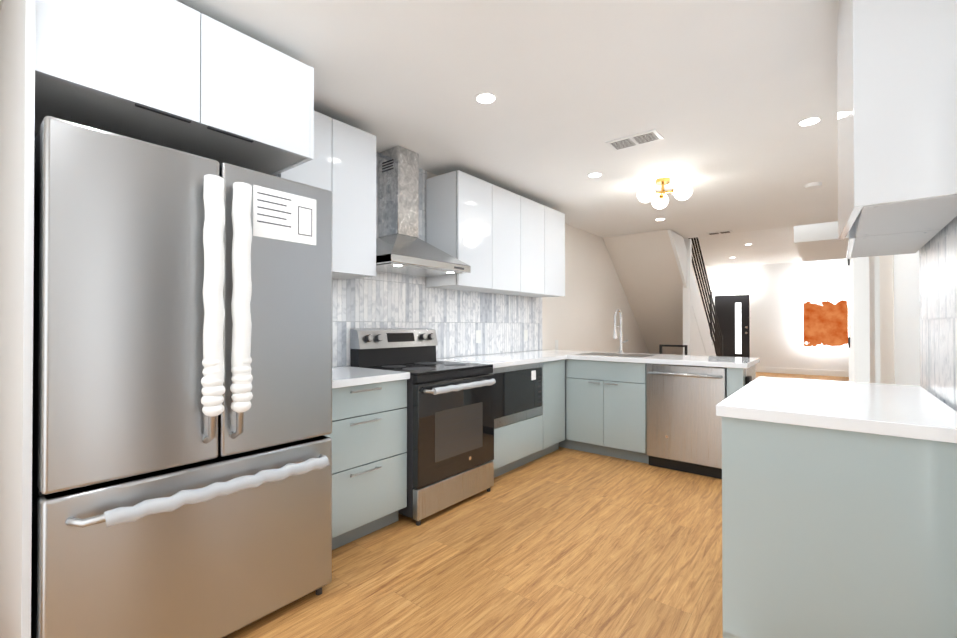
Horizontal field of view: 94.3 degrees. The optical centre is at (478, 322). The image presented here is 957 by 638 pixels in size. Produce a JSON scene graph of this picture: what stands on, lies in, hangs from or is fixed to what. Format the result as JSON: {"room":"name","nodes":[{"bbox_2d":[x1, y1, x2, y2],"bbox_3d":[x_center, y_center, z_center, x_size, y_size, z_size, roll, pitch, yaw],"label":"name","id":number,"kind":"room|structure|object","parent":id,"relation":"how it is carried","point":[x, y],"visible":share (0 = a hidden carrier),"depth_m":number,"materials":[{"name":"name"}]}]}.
{"room":"kitchen","nodes":[
{"label":"kitchen","id":0,"kind":"room"},
{"bbox_2d":[34,139,710,367],"bbox_3d":[1.893,-0.188,6.638,0.134,2.860,14.340,0,-1,39],"label":"wall","id":1,"kind":"structure","parent":0,"point":[579,316],"depth_m":4.45,"materials":[{"name":"stone"}]},
{"bbox_2d":[34,0,313,175],"bbox_3d":[-1.339,-0.971,1.933,0.718,0.432,0.928,0,-1,39],"label":"upper cabinet","id":2,"kind":"object","parent":1,"relation":"attached to","point":[175,75],"visible":0.88,"depth_m":1.67,"materials":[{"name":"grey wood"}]},
{"bbox_2d":[275,111,375,279],"bbox_3d":[-0.976,-0.737,2.677,0.348,0.889,0.626,0,-1,39],"label":"upper cabinet","id":3,"kind":"object","parent":1,"relation":"attached to","point":[341,165],"visible":0.44,"depth_m":2.64,"materials":[{"name":"grey"}]},
{"bbox_2d":[376,145,470,276],"bbox_3d":[-0.487,-0.807,3.189,0.490,0.882,0.765,0,-1,39],"label":"range hood","id":4,"kind":"object","parent":1,"relation":"attached to","point":[402,248],"visible":1,"depth_m":3.17,"materials":[{"name":"silver metal"}]},
{"bbox_2d":[426,170,493,289],"bbox_3d":[-0.156,-0.732,3.697,0.348,0.885,0.434,0,-1,39],"label":"upper cabinet","id":5,"kind":"object","parent":1,"relation":"attached to","point":[459,204],"depth_m":3.56,"materials":[{"name":"grey"}]},
{"bbox_2d":[462,185,521,293],"bbox_3d":[0.116,-0.729,4.035,0.348,0.885,0.434,0,-1,39],"label":"upper cabinet","id":6,"kind":"object","parent":1,"relation":"attached to","point":[498,240],"depth_m":3.94,"materials":[{"name":"grey wood"}]},
{"bbox_2d":[506,196,545,296],"bbox_3d":[0.388,-0.727,4.373,0.348,0.885,0.434,0,-1,39],"label":"upper cabinet","id":7,"kind":"object","parent":1,"relation":"attached to","point":[533,213],"depth_m":4.28,"materials":[{"name":"grey wood"}]},
{"bbox_2d":[534,206,564,297],"bbox_3d":[0.660,-0.725,4.712,0.348,0.885,0.434,0,-1,39],"label":"upper cabinet","id":8,"kind":"object","parent":1,"relation":"attached to","point":[555,220],"depth_m":4.61,"materials":[{"name":"grey wood"}]},
{"bbox_2d":[0,0,838,238],"bbox_3d":[1.035,-1.433,3.134,3.200,0.420,7.790,0,-1,39],"label":"ceiling","id":9,"kind":"structure","parent":0,"point":[592,116],"depth_m":2.45,"materials":[{"name":"white paint"}]},
{"bbox_2d":[637,177,692,208],"bbox_3d":[1.644,-1.141,3.865,0.416,0.214,0.441,0,-1,39],"label":"pendant light fixture","id":10,"kind":"object","parent":9,"relation":"hanging from","point":[660,199],"visible":1,"depth_m":3.80,"materials":[{"name":"white glass"}]},
{"bbox_2d":[223,372,848,637],"bbox_3d":[3.087,1.286,5.667,3.200,0.100,14.340,0,-1,39],"label":"floor","id":11,"kind":"structure","parent":0,"point":[561,542],"depth_m":2.21,"materials":[{"name":"brown wood"}]},
{"bbox_2d":[0,0,34,637],"bbox_3d":[-1.620,-0.018,1.544,0.758,2.448,0.020,0,-1,39],"label":"wall","id":12,"kind":"structure","parent":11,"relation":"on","point":[17,74],"depth_m":1.40,"materials":[{"name":"white paint"}]},
{"bbox_2d":[31,116,332,637],"bbox_3d":[-1.233,0.299,1.865,0.916,1.817,0.944,0,-1,39],"label":"refrigerator","id":13,"kind":"object","parent":11,"relation":"on","point":[182,407],"visible":0.98,"depth_m":1.52,"materials":[{"name":"grey metal"}]},
{"bbox_2d":[323,379,406,549],"bbox_3d":[-0.848,0.776,2.602,0.628,0.875,0.635,0,-1,39],"label":"drawers","id":14,"kind":"object","parent":11,"relation":"on","point":[368,435],"visible":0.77,"depth_m":2.45,"materials":[{"name":"grey wood"}]},
{"bbox_2d":[332,366,409,388],"bbox_3d":[-0.856,0.318,2.599,0.623,0.040,0.655,0,-1,39],"label":"countertop","id":15,"kind":"structure","parent":14,"relation":"on","point":[347,376],"depth_m":2.54,"materials":[{"name":"white stone"}]},
{"bbox_2d":[350,328,495,525],"bbox_3d":[-0.355,0.629,3.108,0.753,1.175,0.752,0,-1,39],"label":"electric range","id":16,"kind":"object","parent":11,"relation":"on","point":[450,433],"visible":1,"depth_m":2.92,"materials":[{"name":"black metal"}]},
{"bbox_2d":[493,360,564,477],"bbox_3d":[0.213,0.785,3.946,0.598,0.875,1.250,0,-1,39],"label":"base cabinet","id":17,"kind":"object","parent":11,"relation":"on","point":[520,443],"visible":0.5,"depth_m":3.89,"materials":[{"name":"grey wood"}]},
{"bbox_2d":[436,353,566,367],"bbox_3d":[0.214,0.328,3.929,0.623,0.040,1.230,0,-1,39],"label":"countertop","id":18,"kind":"structure","parent":17,"relation":"on","point":[504,360],"depth_m":3.77,"materials":[{"name":"white stone"}]},
{"bbox_2d":[490,362,542,428],"bbox_3d":[0.129,0.578,3.739,0.492,0.458,0.812,0,-1,39],"label":"built-in microwave","id":19,"kind":"object","parent":17,"relation":"in","point":[518,393],"visible":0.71,"depth_m":3.58,"materials":[{"name":"black glass"}]},
{"bbox_2d":[559,359,566,447],"bbox_3d":[0.806,0.791,4.681,0.600,0.876,0.640,0,-1,39],"label":"base cabinet","id":20,"kind":"object","parent":11,"relation":"on","point":[563,443],"depth_m":4.27,"materials":[{"name":"grey wood"}]},
{"bbox_2d":[567,359,648,463],"bbox_3d":[1.332,0.788,4.259,0.748,0.876,0.640,0,-1,39],"label":"base cabinet","id":21,"kind":"object","parent":11,"relation":"on","point":[605,408],"depth_m":3.99,"materials":[{"name":"grey wood"}]},
{"bbox_2d":[513,350,759,368],"bbox_3d":[1.395,0.330,4.221,2.098,0.041,0.705,0,-1,39],"label":"countertop","id":22,"kind":"structure","parent":21,"relation":"on","point":[717,361],"depth_m":3.88,"materials":[{"name":"white stone"}]},
{"bbox_2d":[613,309,627,352],"bbox_3d":[1.422,0.089,4.448,0.102,0.446,0.200,0,-1,39],"label":"spring faucet","id":23,"kind":"object","parent":22,"relation":"on","point":[615,326],"visible":1,"depth_m":4.48,"materials":[{"name":"silver metal"}]},
{"bbox_2d":[603,229,722,355],"bbox_3d":[3.273,-0.122,7.478,0.987,2.741,3.541,0,-1,39],"label":"staircase","id":24,"kind":"structure","parent":11,"relation":"on","point":[654,271],"depth_m":6.78,"materials":[{"name":"white paint"}]},
{"bbox_2d":[659,344,687,354],"bbox_3d":[2.686,0.774,6.121,0.360,0.930,0.030,0,-1,39],"label":"guard rail","id":25,"kind":"object","parent":11,"relation":"on","point":[685,346],"visible":0.31,"depth_m":6.11,"materials":[{"name":"black metal"}]},
{"bbox_2d":[646,363,726,478],"bbox_3d":[1.844,0.787,3.813,0.600,0.870,0.732,0,-1,39],"label":"dishwasher","id":26,"kind":"object","parent":11,"relation":"on","point":[684,426],"visible":0.85,"depth_m":3.57,"materials":[{"name":"grey metal"}]},
{"bbox_2d":[727,365,755,396],"bbox_3d":[2.159,0.783,3.606,0.140,0.875,0.660,0,-1,39],"label":"peninsula end panel","id":27,"kind":"object","parent":11,"relation":"on","point":[738,379],"visible":0.23,"depth_m":3.38,"materials":[{"name":"grey"}]},
{"bbox_2d":[722,417,956,637],"bbox_3d":[1.452,0.770,1.807,0.623,0.875,1.110,0,-1,39],"label":"base","id":28,"kind":"object","parent":11,"relation":"on","point":[830,533],"visible":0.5,"depth_m":1.37,"materials":[{"name":"grey wood"}]},
{"bbox_2d":[716,376,956,442],"bbox_3d":[1.443,0.312,1.812,0.638,0.040,1.140,0,-1,39],"label":"countertop","id":29,"kind":"structure","parent":28,"relation":"on","point":[912,411],"depth_m":1.53,"materials":[{"name":"white stone"}]},
{"bbox_2d":[684,221,845,267],"bbox_3d":[5.528,-1.327,8.721,3.200,0.550,6.550,0,-1,39],"label":"ceiling","id":30,"kind":"structure","parent":0,"point":[812,242],"depth_m":8.08,"materials":[{"name":"white paint"}]},
{"bbox_2d":[711,259,848,376],"bbox_3d":[7.533,-0.154,11.206,3.200,2.860,0.150,0,-1,39],"label":"wall","id":31,"kind":"structure","parent":0,"point":[789,318],"depth_m":11.04,"materials":[{"name":"white paint"}]},
{"bbox_2d":[869,216,956,411],"bbox_3d":[4.283,-0.201,4.716,0.132,2.860,14.340,0,-1,39],"label":"wall","id":32,"kind":"structure","parent":0,"point":[913,319],"depth_m":2.25,"materials":[{"name":"stone"}]},
{"bbox_2d":[848,257,869,382],"bbox_3d":[3.919,0.212,4.566,0.193,2.030,0.793,0,-1,39],"label":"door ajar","id":33,"kind":"object","parent":32,"relation":"attached to","point":[859,319],"visible":0.6,"depth_m":4.46,"materials":[{"name":"white wood"}]},
{"bbox_2d":[846,232,937,258],"bbox_3d":[1.814,-0.790,1.982,0.263,0.898,0.698,0,-1,39],"label":"upper cabinet","id":34,"kind":"object","parent":32,"relation":"attached to","point":[896,245],"depth_m":1.98,"materials":[{"name":"white wood"}]},
{"bbox_2d":[837,0,956,239],"bbox_3d":[1.387,-0.794,1.479,0.297,0.898,0.618,0,-1,39],"label":"upper cabinet","id":35,"kind":"object","parent":32,"relation":"attached to","point":[897,115],"depth_m":1.26,"materials":[{"name":"white"}]}
]}

